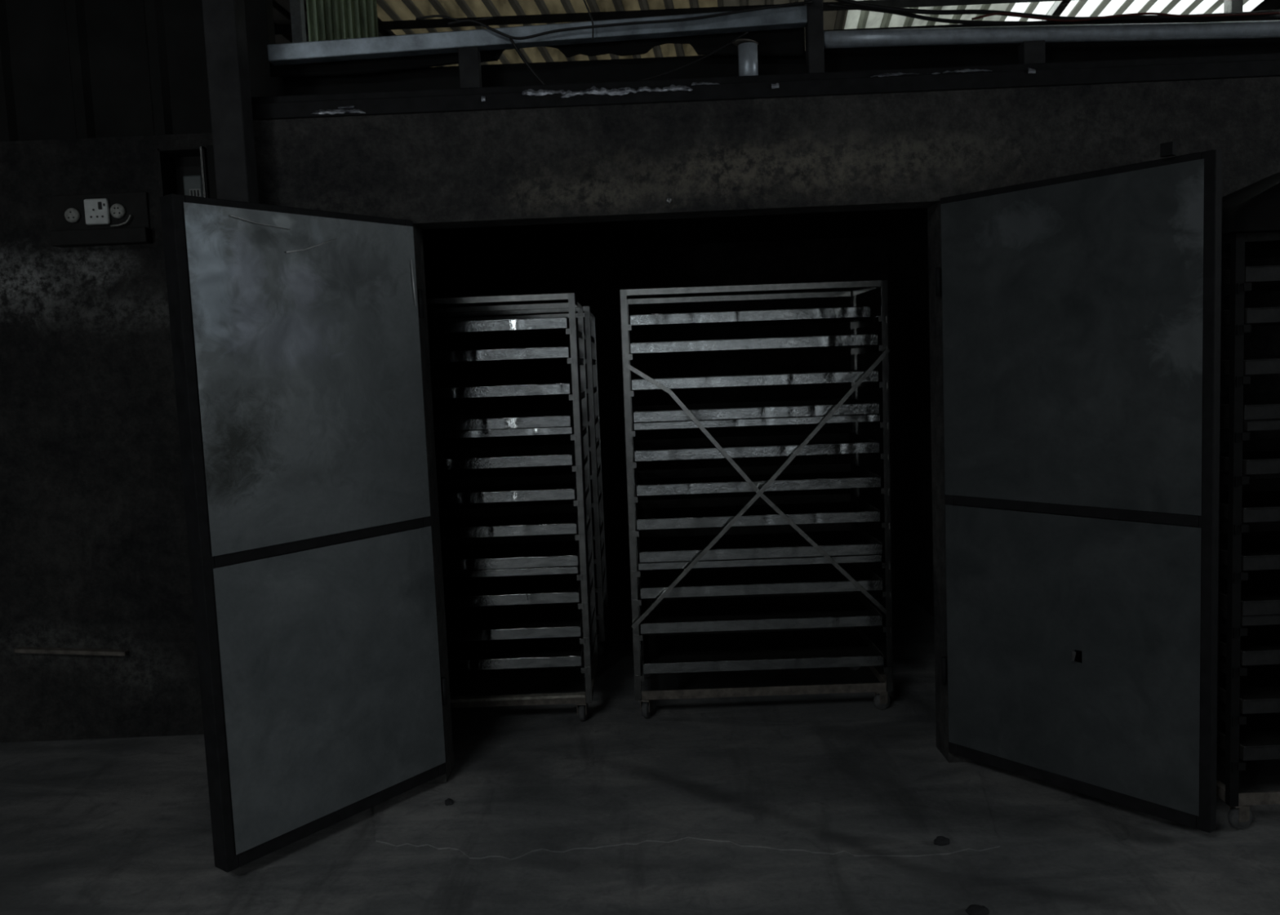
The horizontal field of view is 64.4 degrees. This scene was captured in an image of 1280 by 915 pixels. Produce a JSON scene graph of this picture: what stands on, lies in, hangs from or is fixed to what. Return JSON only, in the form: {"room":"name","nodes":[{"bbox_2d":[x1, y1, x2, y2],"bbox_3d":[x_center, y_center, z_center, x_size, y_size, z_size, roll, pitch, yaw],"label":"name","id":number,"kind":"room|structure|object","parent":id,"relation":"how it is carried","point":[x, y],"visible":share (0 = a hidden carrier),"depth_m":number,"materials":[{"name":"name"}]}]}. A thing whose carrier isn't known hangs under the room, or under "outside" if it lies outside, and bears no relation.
{"room":"factory interior","nodes":[
{"label":"factory interior","id":0,"kind":"room"},
{"bbox_2d":[0,0,212,142],"bbox_3d":[-4.328,-2.109,4.116,5.500,1.780,0.060,-2,5,0],"label":"cladding","id":1,"kind":"object","parent":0,"point":[69,68],"visible":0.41,"depth_m":4.16,"materials":[{"name":"black metal"}]},
{"bbox_2d":[0,133,245,742],"bbox_3d":[-4.238,0.029,4.324,5.500,2.520,0.130,-2,5,0],"label":"wall","id":2,"kind":"structure","parent":0,"point":[94,545],"depth_m":4.27,"materials":[{"name":"paint"}]},
{"bbox_2d":[14,646,128,656],"bbox_3d":[-2.418,0.825,4.331,0.470,0.051,0.050,-2,5,0],"label":"batten","id":3,"kind":"object","parent":2,"relation":"attached to","point":[20,650],"visible":1,"depth_m":4.31,"materials":[{"name":"metal"}]},
{"bbox_2d":[50,191,153,247],"bbox_3d":[-2.205,-0.974,4.147,0.395,0.208,0.062,-2,5,0],"label":"board","id":4,"kind":"object","parent":2,"relation":"attached to","point":[121,218],"visible":1,"depth_m":4.15,"materials":[{"name":"brown wood"}]},
{"bbox_2d":[64,208,80,222],"bbox_3d":[-2.320,-0.990,4.152,0.060,0.060,0.020,-2,5,0],"label":"socket","id":5,"kind":"object","parent":4,"relation":"attached to","point":[71,215],"depth_m":4.14,"materials":[{"name":"white plastic"}]},
{"bbox_2d":[84,198,110,225],"bbox_3d":[-2.217,-1.004,4.149,0.097,0.104,0.023,-2,5,0],"label":"socket","id":6,"kind":"object","parent":4,"relation":"attached to","point":[96,211],"depth_m":4.14,"materials":[{"name":"white plastic"}]},
{"bbox_2d":[110,203,126,218],"bbox_3d":[-2.133,-1.007,4.151,0.060,0.060,0.020,-2,5,0],"label":"socket","id":7,"kind":"object","parent":4,"relation":"attached to","point":[117,211],"depth_m":4.14,"materials":[{"name":"white plastic"}]},
{"bbox_2d":[157,146,209,197],"bbox_3d":[-1.810,-1.079,4.096,0.184,0.305,0.146,-2,5,0],"label":"meter box","id":8,"kind":"object","parent":2,"relation":"attached to","point":[182,171],"visible":0.53,"depth_m":4.09,"materials":[{"name":"black metal"}]},
{"bbox_2d":[272,0,848,66],"bbox_3d":[-4.132,-2.838,7.009,11.045,0.295,6.488,-2,5,7],"label":"ceiling","id":9,"kind":"structure","parent":0,"point":[387,10],"depth_m":6.74,"materials":[{"name":"beige metal"}]},
{"bbox_2d":[289,0,306,42],"bbox_3d":[-1.820,-2.085,5.464,0.060,1.520,0.060,-2,5,0],"label":"steel post","id":10,"kind":"object","parent":9,"relation":"attached to","point":[296,6],"visible":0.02,"depth_m":5.42,"materials":[{"name":"grey metal"}]},
{"bbox_2d":[0,583,1279,914],"bbox_3d":[0.062,1.336,1.928,14.400,0.014,16.000,-2,5,0],"label":"floor","id":11,"kind":"structure","parent":0,"point":[107,826],"depth_m":3.33,"materials":[{"name":"concrete"}]},
{"bbox_2d":[201,0,284,562],"bbox_3d":[-1.358,-0.782,3.453,0.107,4.050,0.100,-2,5,0],"label":"steel post","id":12,"kind":"object","parent":11,"relation":"on","point":[224,20],"visible":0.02,"depth_m":3.37,"materials":[{"name":"grey metal"}]},
{"bbox_2d":[444,798,453,805],"bbox_3d":[-0.668,1.205,3.553,0.028,0.026,0.029,-2,5,0],"label":"stone","id":13,"kind":"object","parent":11,"relation":"on","point":[448,802],"visible":1,"depth_m":3.55,"materials":[{"name":"grey stone"}]},
{"bbox_2d":[426,293,598,720],"bbox_3d":[-0.778,0.220,4.536,1.090,1.805,0.637,-2,5,0],"label":"rack","id":14,"kind":"object","parent":11,"relation":"on","point":[588,638],"visible":0.48,"depth_m":4.30,"materials":[{"name":"metal"}]},
{"bbox_2d":[427,316,569,337],"bbox_3d":[-0.807,-0.561,4.461,1.019,0.045,0.609,-2,5,0],"label":"baking tray","id":15,"kind":"object","parent":14,"relation":"on","point":[539,325],"visible":0.52,"depth_m":4.16,"materials":[{"name":"metal"}]},
{"bbox_2d":[431,381,572,399],"bbox_3d":[-0.798,-0.293,4.487,1.019,0.045,0.606,-2,5,0],"label":"baking tray","id":16,"kind":"object","parent":14,"relation":"on","point":[560,387],"visible":0.48,"depth_m":4.19,"materials":[{"name":"metal"}]},
{"bbox_2d":[429,346,577,364],"bbox_3d":[-0.801,-0.442,4.475,1.019,0.045,0.607,-2,5,0],"label":"baking tray","id":17,"kind":"object","parent":14,"relation":"on","point":[544,353],"visible":0.52,"depth_m":4.18,"materials":[{"name":"metal"}]},
{"bbox_2d":[433,409,573,431],"bbox_3d":[-0.796,-0.160,4.501,1.019,0.045,0.608,-2,5,0],"label":"baking tray","id":18,"kind":"object","parent":14,"relation":"on","point":[554,418],"visible":0.53,"depth_m":4.21,"materials":[{"name":"metal"}]},
{"bbox_2d":[434,423,573,439],"bbox_3d":[-0.790,-0.121,4.499,1.019,0.030,0.607,-2,5,0],"label":"baking tray","id":19,"kind":"object","parent":14,"relation":"on","point":[560,429],"visible":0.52,"depth_m":4.20,"materials":[{"name":"metal"}]},
{"bbox_2d":[435,443,575,470],"bbox_3d":[-0.788,0.001,4.512,1.019,0.045,0.609,-2,5,0],"label":"baking tray","id":20,"kind":"object","parent":14,"relation":"on","point":[552,455],"visible":0.53,"depth_m":4.34,"materials":[{"name":"metal"}]},
{"bbox_2d":[436,473,577,504],"bbox_3d":[-0.780,0.144,4.528,1.019,0.045,0.609,-2,5,0],"label":"baking tray","id":21,"kind":"object","parent":14,"relation":"on","point":[552,486],"visible":0.48,"depth_m":4.67,"materials":[{"name":"metal"}]},
{"bbox_2d":[442,562,580,578],"bbox_3d":[-0.768,0.463,4.554,1.019,0.029,0.609,-2,5,0],"label":"baking tray","id":22,"kind":"object","parent":14,"relation":"on","point":[564,569],"visible":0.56,"depth_m":4.26,"materials":[{"name":"metal"}]},
{"bbox_2d":[439,503,584,538],"bbox_3d":[-0.773,0.288,4.536,1.019,0.045,0.608,-2,5,0],"label":"baking tray","id":23,"kind":"object","parent":14,"relation":"on","point":[553,519],"visible":0.53,"depth_m":4.65,"materials":[{"name":"metal"}]},
{"bbox_2d":[443,566,581,607],"bbox_3d":[-0.763,0.578,4.559,1.019,0.045,0.609,-2,5,0],"label":"baking tray","id":24,"kind":"object","parent":14,"relation":"on","point":[555,588],"visible":0.56,"depth_m":4.54,"materials":[{"name":"metal"}]},
{"bbox_2d":[440,533,586,570],"bbox_3d":[-0.767,0.423,4.561,1.019,0.045,0.606,-2,5,0],"label":"baking tray","id":25,"kind":"object","parent":14,"relation":"on","point":[559,549],"visible":0.58,"depth_m":4.63,"materials":[{"name":"metal"}]},
{"bbox_2d":[444,595,582,641],"bbox_3d":[-0.758,0.726,4.584,1.019,0.045,0.607,-2,5,0],"label":"baking tray","id":26,"kind":"object","parent":14,"relation":"on","point":[564,620],"visible":0.59,"depth_m":4.57,"materials":[{"name":"metal"}]},
{"bbox_2d":[446,629,583,671],"bbox_3d":[-0.756,0.851,4.589,1.019,0.046,0.606,-2,5,0],"label":"baking tray","id":27,"kind":"object","parent":14,"relation":"on","point":[545,652],"visible":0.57,"depth_m":4.51,"materials":[{"name":"metal"}]},
{"bbox_2d":[426,306,608,656],"bbox_3d":[-0.761,0.133,5.491,1.090,1.805,0.635,-2,5,0],"label":"rack","id":28,"kind":"object","parent":11,"relation":"on","point":[596,476],"visible":0.39,"depth_m":5.24,"materials":[{"name":"metal"}]},
{"bbox_2d":[620,280,893,717],"bbox_3d":[0.494,0.168,4.516,1.097,1.805,0.652,-2,5,0],"label":"rack","id":29,"kind":"object","parent":11,"relation":"on","point":[882,700],"visible":0.74,"depth_m":4.24,"materials":[{"name":"metal"}]},
{"bbox_2d":[629,306,871,329],"bbox_3d":[0.465,-0.626,4.585,1.019,0.045,0.609,-2,5,0],"label":"baking tray","id":30,"kind":"object","parent":29,"relation":"on","point":[836,314],"visible":1,"depth_m":4.29,"materials":[{"name":"metal"}]},
{"bbox_2d":[630,333,878,355],"bbox_3d":[0.468,-0.495,4.463,1.019,0.045,0.609,-2,5,0],"label":"baking tray","id":31,"kind":"object","parent":29,"relation":"on","point":[860,340],"visible":1,"depth_m":4.17,"materials":[{"name":"metal"}]},
{"bbox_2d":[631,369,879,390],"bbox_3d":[0.474,-0.345,4.477,1.019,0.045,0.607,-2,5,0],"label":"baking tray","id":32,"kind":"object","parent":29,"relation":"on","point":[839,375],"visible":1,"depth_m":4.18,"materials":[{"name":"metal"}]},
{"bbox_2d":[633,413,879,430],"bbox_3d":[0.483,-0.173,4.488,1.019,0.031,0.606,-2,5,0],"label":"baking tray","id":33,"kind":"object","parent":29,"relation":"on","point":[859,417],"visible":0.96,"depth_m":4.19,"materials":[{"name":"metal"}]},
{"bbox_2d":[633,398,879,422],"bbox_3d":[0.482,-0.213,4.496,1.019,0.045,0.609,-2,5,0],"label":"baking tray","id":34,"kind":"object","parent":33,"relation":"on","point":[810,407],"visible":1,"depth_m":4.20,"materials":[{"name":"metal"}]},
{"bbox_2d":[634,432,879,461],"bbox_3d":[0.484,-0.052,4.505,1.019,0.045,0.607,-2,5,0],"label":"baking tray","id":35,"kind":"object","parent":29,"relation":"on","point":[833,442],"visible":1,"depth_m":4.21,"materials":[{"name":"metal"}]},
{"bbox_2d":[635,493,880,529],"bbox_3d":[0.494,0.234,4.533,1.019,0.045,0.609,-2,5,0],"label":"baking tray","id":36,"kind":"object","parent":29,"relation":"on","point":[695,513],"visible":1,"depth_m":4.62,"materials":[{"name":"metal"}]},
{"bbox_2d":[635,462,880,495],"bbox_3d":[0.492,0.092,4.514,1.019,0.045,0.609,-2,5,0],"label":"baking tray","id":37,"kind":"object","parent":29,"relation":"on","point":[837,475],"visible":1,"depth_m":4.63,"materials":[{"name":"metal"}]},
{"bbox_2d":[638,538,881,569],"bbox_3d":[0.502,0.411,4.540,1.019,0.031,0.608,-2,5,0],"label":"baking tray","id":38,"kind":"object","parent":29,"relation":"on","point":[862,557],"visible":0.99,"depth_m":4.24,"materials":[{"name":"metal"}]},
{"bbox_2d":[639,522,882,562],"bbox_3d":[0.505,0.372,4.542,1.019,0.045,0.607,-2,5,0],"label":"baking tray","id":39,"kind":"object","parent":29,"relation":"on","point":[766,541],"visible":0.98,"depth_m":4.60,"materials":[{"name":"metal"}]},
{"bbox_2d":[640,591,882,634],"bbox_3d":[0.511,0.674,4.563,1.019,0.045,0.609,-2,5,0],"label":"baking tray","id":40,"kind":"object","parent":29,"relation":"on","point":[848,608],"visible":0.98,"depth_m":4.55,"materials":[{"name":"metal"}]},
{"bbox_2d":[640,562,883,598],"bbox_3d":[0.509,0.525,4.553,1.019,0.045,0.609,-2,5,0],"label":"baking tray","id":41,"kind":"object","parent":29,"relation":"on","point":[803,578],"visible":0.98,"depth_m":4.52,"materials":[{"name":"metal"}]},
{"bbox_2d":[642,626,884,674],"bbox_3d":[0.521,0.847,4.584,1.019,0.045,0.607,-2,5,0],"label":"baking tray","id":42,"kind":"object","parent":29,"relation":"on","point":[836,646],"visible":0.98,"depth_m":4.57,"materials":[{"name":"metal"}]},
{"bbox_2d":[933,835,949,845],"bbox_3d":[0.925,1.176,3.115,0.050,0.029,0.033,-2,5,0],"label":"stone","id":43,"kind":"object","parent":11,"relation":"on","point":[940,840],"visible":1,"depth_m":3.10,"materials":[{"name":"black stone"}]},
{"bbox_2d":[964,904,988,914],"bbox_3d":[0.904,1.214,2.725,0.063,0.024,0.043,-2,5,0],"label":"stone","id":44,"kind":"object","parent":11,"relation":"on","point":[973,909],"visible":1,"depth_m":2.71,"materials":[{"name":"black stone"}]},
{"bbox_2d":[1135,231,1279,829],"bbox_3d":[2.307,0.200,3.324,1.090,1.805,0.634,-2,5,0],"label":"rack","id":45,"kind":"object","parent":11,"relation":"on","point":[1239,815],"visible":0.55,"depth_m":3.03,"materials":[{"name":"metal"}]},
{"bbox_2d":[1162,520,1279,570],"bbox_3d":[2.307,0.268,3.323,1.019,0.045,0.609,-2,5,0],"label":"baking tray","id":46,"kind":"object","parent":45,"relation":"on","point":[1260,546],"visible":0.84,"depth_m":3.37,"materials":[{"name":"metal"}]},
{"bbox_2d":[1217,653,1279,714],"bbox_3d":[2.329,0.706,3.367,1.019,0.044,0.609,-2,5,0],"label":"baking tray","id":47,"kind":"object","parent":45,"relation":"on","point":[1260,691],"visible":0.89,"depth_m":3.28,"materials":[{"name":"metal"}]},
{"bbox_2d":[1217,699,1279,760],"bbox_3d":[2.334,0.849,3.374,1.019,0.045,0.609,-2,5,0],"label":"baking tray","id":48,"kind":"object","parent":45,"relation":"on","point":[1260,738],"visible":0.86,"depth_m":3.25,"materials":[{"name":"metal"}]},
{"bbox_2d":[1217,615,1279,666],"bbox_3d":[2.320,0.557,3.355,1.019,0.045,0.608,-2,5,0],"label":"baking tray","id":49,"kind":"object","parent":45,"relation":"on","point":[1261,645],"visible":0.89,"depth_m":3.24,"materials":[{"name":"metal"}]},
{"bbox_2d":[1217,605,1279,626],"bbox_3d":[2.314,0.443,3.343,1.019,0.030,0.609,-2,5,0],"label":"baking tray","id":50,"kind":"object","parent":45,"relation":"on","point":[1262,620],"visible":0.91,"depth_m":3.05,"materials":[{"name":"metal"}]},
{"bbox_2d":[1217,562,1279,615],"bbox_3d":[2.313,0.404,3.337,1.019,0.045,0.609,-2,5,0],"label":"baking tray","id":51,"kind":"object","parent":50,"relation":"on","point":[1260,594],"visible":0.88,"depth_m":3.30,"materials":[{"name":"metal"}]},
{"bbox_2d":[1218,479,1279,522],"bbox_3d":[2.301,0.123,3.320,1.019,0.045,0.607,-2,5,0],"label":"baking tray","id":52,"kind":"object","parent":45,"relation":"on","point":[1260,499],"visible":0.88,"depth_m":3.41,"materials":[{"name":"metal"}]},
{"bbox_2d":[1219,438,1279,475],"bbox_3d":[2.300,-0.020,3.300,1.019,0.045,0.606,-2,5,0],"label":"baking tray","id":53,"kind":"object","parent":45,"relation":"on","point":[1260,456],"visible":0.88,"depth_m":3.44,"materials":[{"name":"metal"}]},
{"bbox_2d":[1219,392,1279,420],"bbox_3d":[2.290,-0.181,3.295,1.019,0.045,0.609,-2,5,0],"label":"baking tray","id":54,"kind":"object","parent":45,"relation":"on","point":[1258,406],"visible":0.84,"depth_m":3.08,"materials":[{"name":"metal"}]},
{"bbox_2d":[1219,417,1279,431],"bbox_3d":[2.295,-0.141,3.286,1.019,0.030,0.607,-2,5,0],"label":"baking tray","id":55,"kind":"object","parent":45,"relation":"on","point":[1268,424],"visible":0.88,"depth_m":2.99,"materials":[{"name":"metal"}]},
{"bbox_2d":[1220,355,1279,374],"bbox_3d":[2.282,-0.313,3.272,1.019,0.045,0.609,-2,5,0],"label":"baking tray","id":56,"kind":"object","parent":45,"relation":"on","point":[1252,365],"visible":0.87,"depth_m":2.98,"materials":[{"name":"metal"}]},
{"bbox_2d":[1220,306,1279,325],"bbox_3d":[2.275,-0.462,3.256,1.019,0.044,0.609,-2,5,0],"label":"baking tray","id":57,"kind":"object","parent":45,"relation":"on","point":[1264,316],"visible":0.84,"depth_m":2.96,"materials":[{"name":"metal"}]},
{"bbox_2d":[1221,265,1279,291],"bbox_3d":[2.271,-0.582,3.251,1.019,0.045,0.608,-2,5,0],"label":"baking tray","id":58,"kind":"object","parent":45,"relation":"on","point":[1267,277],"visible":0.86,"depth_m":2.96,"materials":[{"name":"metal"}]},
{"bbox_2d":[423,235,894,595],"bbox_3d":[0.135,-0.306,6.675,3.250,2.400,0.150,-2,5,0],"label":"wall","id":59,"kind":"structure","parent":0,"point":[597,276],"depth_m":6.57,"materials":[{"name":"brick"}]},
{"bbox_2d":[422,208,927,255],"bbox_3d":[0.088,-1.304,5.169,3.250,0.140,2.970,-2,5,0],"label":"ceiling","id":60,"kind":"structure","parent":0,"point":[879,223],"depth_m":5.84,"materials":[{"name":"brick"}]},
{"bbox_2d":[244,0,275,97],"bbox_3d":[-1.453,-1.988,3.776,0.108,1.600,0.080,-2,5,0],"label":"steel post","id":61,"kind":"object","parent":60,"relation":"on","point":[259,14],"visible":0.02,"depth_m":3.78,"materials":[{"name":"black metal"}]},
{"bbox_2d":[306,0,378,41],"bbox_3d":[-1.654,-2.106,5.733,0.395,1.500,0.024,-2,5,0],"label":"sheet","id":62,"kind":"object","parent":60,"relation":"on","point":[327,20],"visible":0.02,"depth_m":5.70,"materials":[{"name":"green metal"}]},
{"bbox_2d":[266,51,806,96],"bbox_3d":[-0.369,-1.348,3.787,2.030,0.234,0.025,-2,5,0],"label":"wall","id":63,"kind":"structure","parent":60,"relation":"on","point":[712,66],"depth_m":3.77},
{"bbox_2d":[253,75,1279,784],"bbox_3d":[2.809,-0.153,3.700,8.400,2.405,0.165,-2,5,0],"label":"wall","id":64,"kind":"structure","parent":0,"point":[917,149],"depth_m":3.54,"materials":[{"name":"paint"}]},
{"bbox_2d":[159,193,447,872],"bbox_3d":[-1.028,0.206,3.311,0.083,1.992,0.889,2,6,37],"label":"door","id":65,"kind":"structure","parent":64,"relation":"in","point":[295,331],"depth_m":3.21,"materials":[{"name":"paint"}]},
{"bbox_2d":[666,197,671,204],"bbox_3d":[0.101,-0.895,3.541,0.020,0.028,0.035,-2,5,0],"label":"hook","id":66,"kind":"object","parent":64,"relation":"attached to","point":[668,200],"visible":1,"depth_m":3.55,"materials":[{"name":"metal"}]},
{"bbox_2d":[251,53,1279,119],"bbox_3d":[2.757,-1.388,3.551,8.400,0.085,0.118,-2,5,0],"label":"beam","id":67,"kind":"structure","parent":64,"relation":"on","point":[1268,64],"depth_m":3.51,"materials":[{"name":"metal"}]},
{"bbox_2d":[457,46,482,88],"bbox_3d":[-0.605,-1.374,3.621,0.070,0.155,0.060,-2,5,0],"label":"post","id":68,"kind":"object","parent":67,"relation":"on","point":[469,58],"visible":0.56,"depth_m":3.59,"materials":[{"name":"metal"}]},
{"bbox_2d":[266,5,807,65],"bbox_3d":[-0.358,-1.502,3.619,1.926,0.112,0.060,-2,5,0],"label":"beam","id":69,"kind":"structure","parent":68,"relation":"on","point":[789,17],"depth_m":3.59,"materials":[{"name":"grey metal"}]},
{"bbox_2d":[415,14,493,21],"bbox_3d":[-0.651,-1.542,3.566,0.270,0.029,0.008,-2,5,0],"label":"cable","id":70,"kind":"object","parent":69,"relation":"attached to","point":[432,15],"visible":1,"depth_m":3.56,"materials":[{"name":"black rubber"}]},
{"bbox_2d":[582,0,594,39],"bbox_3d":[-0.182,-1.538,3.556,0.038,0.149,0.006,-2,5,0],"label":"cable","id":71,"kind":"object","parent":69,"relation":"hanging from","point":[584,2],"visible":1,"depth_m":3.55,"materials":[{"name":"black rubber"}]},
{"bbox_2d":[447,0,812,39],"bbox_3d":[-0.035,-1.527,3.557,1.277,0.092,0.010,-2,5,0],"label":"cable","id":72,"kind":"object","parent":69,"relation":"hanging from","point":[810,1],"visible":1,"depth_m":3.55,"materials":[{"name":"black rubber"}]},
{"bbox_2d":[509,37,545,84],"bbox_3d":[-0.380,-1.369,3.551,0.144,0.196,0.010,-2,5,0],"label":"cable","id":73,"kind":"object","parent":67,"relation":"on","point":[512,41],"visible":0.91,"depth_m":3.55,"materials":[{"name":"black rubber"}]},
{"bbox_2d":[637,31,748,80],"bbox_3d":[0.035,-1.378,3.551,0.695,0.188,0.006,-2,5,0],"label":"cable","id":74,"kind":"object","parent":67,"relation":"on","point":[747,32],"visible":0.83,"depth_m":3.55,"materials":[{"name":"black rubber"}]},
{"bbox_2d":[732,38,758,75],"bbox_3d":[0.373,-1.383,3.575,0.091,0.160,0.092,-2,5,0],"label":"stub","id":75,"kind":"object","parent":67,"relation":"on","point":[747,48],"visible":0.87,"depth_m":3.55,"materials":[{"name":"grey metal"}]},
{"bbox_2d":[804,0,824,73],"bbox_3d":[0.595,-2.090,3.557,0.057,1.490,0.060,-2,5,0],"label":"steel post","id":76,"kind":"object","parent":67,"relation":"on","point":[814,28],"visible":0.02,"depth_m":3.58,"materials":[{"name":"grey metal"}]},
{"bbox_2d":[1017,40,1045,64],"bbox_3d":[1.394,-1.427,3.617,0.076,0.094,0.060,-2,5,0],"label":"post","id":77,"kind":"object","parent":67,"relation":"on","point":[1028,51],"visible":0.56,"depth_m":3.59,"materials":[{"name":"metal"}]},
{"bbox_2d":[823,20,1279,48],"bbox_3d":[3.750,-1.565,3.615,6.201,0.164,0.057,-2,5,0],"label":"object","id":78,"kind":"object","parent":77,"relation":"on","point":[1260,28],"visible":0.91,"depth_m":3.60,"materials":[{"name":"grey metal"}]},
{"bbox_2d":[827,2,1279,25],"bbox_3d":[1.450,-1.564,3.559,1.583,0.122,0.014,-2,5,0],"label":"cable","id":79,"kind":"object","parent":78,"relation":"attached to","point":[830,5],"visible":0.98,"depth_m":3.56,"materials":[{"name":"black rubber"}]},
{"bbox_2d":[835,0,1279,21],"bbox_3d":[1.432,-1.576,3.533,1.587,0.143,0.016,-2,5,0],"label":"cable","id":80,"kind":"object","parent":78,"relation":"on","point":[858,3],"visible":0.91,"depth_m":3.53,"materials":[{"name":"black rubber"}]},
{"bbox_2d":[971,11,1279,22],"bbox_3d":[1.677,-1.532,3.507,1.063,0.046,0.008,-2,5,0],"label":"cable","id":81,"kind":"object","parent":78,"relation":"attached to","point":[1275,12],"visible":1,"depth_m":3.50,"materials":[{"name":"black rubber"}]},
{"bbox_2d":[935,141,1222,832],"bbox_3d":[1.367,0.088,3.288,0.076,2.030,0.917,-7,7,-39],"label":"door","id":82,"kind":"structure","parent":64,"relation":"in","point":[1082,312],"depth_m":3.21,"materials":[{"name":"paint"}]},
{"bbox_2d":[887,215,933,617],"bbox_3d":[1.694,-0.238,5.190,0.130,2.400,2.820,-2,5,0],"label":"wall","id":83,"kind":"structure","parent":0,"point":[908,246],"depth_m":6.10,"materials":[{"name":"brick"}]},
{"bbox_2d":[823,12,1279,72],"bbox_3d":[3.761,-1.556,3.769,6.180,0.306,0.025,-2,5,0],"label":"board","id":84,"kind":"object","parent":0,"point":[877,58],"visible":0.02,"depth_m":3.76,"materials":[{"name":"black"}]},
{"bbox_2d":[1250,0,1279,11],"bbox_3d":[6.716,-3.287,6.935,5.424,0.295,5.200,-2,5,0],"label":"ceiling","id":85,"kind":"structure","parent":0,"point":[1266,5],"depth_m":7.18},
{"bbox_3d":[7.053,-1.398,1.634,0.200,4.900,15.900,-2,5,0],"label":"wall","id":86,"kind":"structure","parent":0,"visible":0},
{"bbox_3d":[-0.103,-2.883,5.189,14.000,0.055,0.055,-2,5,0],"label":"beam purlin","id":87,"kind":"structure","parent":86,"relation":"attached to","visible":0},
{"bbox_2d":[844,0,1008,29],"bbox_3d":[1.970,-3.089,6.951,1.092,0.295,5.368,-2,5,7],"label":"window","id":88,"kind":"structure","parent":87,"relation":"on","point":[855,19],"depth_m":7.12,"materials":[{"name":"glass"}]},
{"bbox_3d":[-0.097,-3.020,8.591,14.000,0.055,0.055,-2,5,0],"label":"beam purlin","id":89,"kind":"structure","parent":0,"visible":0},
{"bbox_2d":[999,0,1263,21],"bbox_3d":[3.419,-3.150,6.946,1.787,0.295,5.452,-2,5,7],"label":"skylight","id":90,"kind":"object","parent":89,"relation":"on","point":[1077,8],"depth_m":7.10,"materials":[{"name":"white plastic"}]},
{"bbox_2d":[1042,0,1071,20],"bbox_3d":[2.843,-3.048,6.955,0.060,0.270,4.434,-2,5,7],"label":"rafter","id":91,"kind":"object","parent":90,"relation":"attached to","point":[1059,6],"visible":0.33,"depth_m":6.84,"materials":[{"name":"metal"}]},
{"bbox_2d":[274,0,1071,35],"bbox_3d":[-0.100,-2.947,6.790,14.000,0.055,0.055,-2,5,0],"label":"beam purlin","id":92,"kind":"structure","parent":91,"relation":"on","point":[603,15],"depth_m":6.76,"materials":[{"name":"paint"}]},
{"bbox_2d":[1223,0,1243,13],"bbox_3d":[3.591,-2.344,6.156,0.072,1.460,0.080,-2,5,0],"label":"steel post","id":93,"kind":"object","parent":90,"relation":"attached to","point":[1229,6],"visible":0.02,"depth_m":6.08,"materials":[{"name":"grey metal"}]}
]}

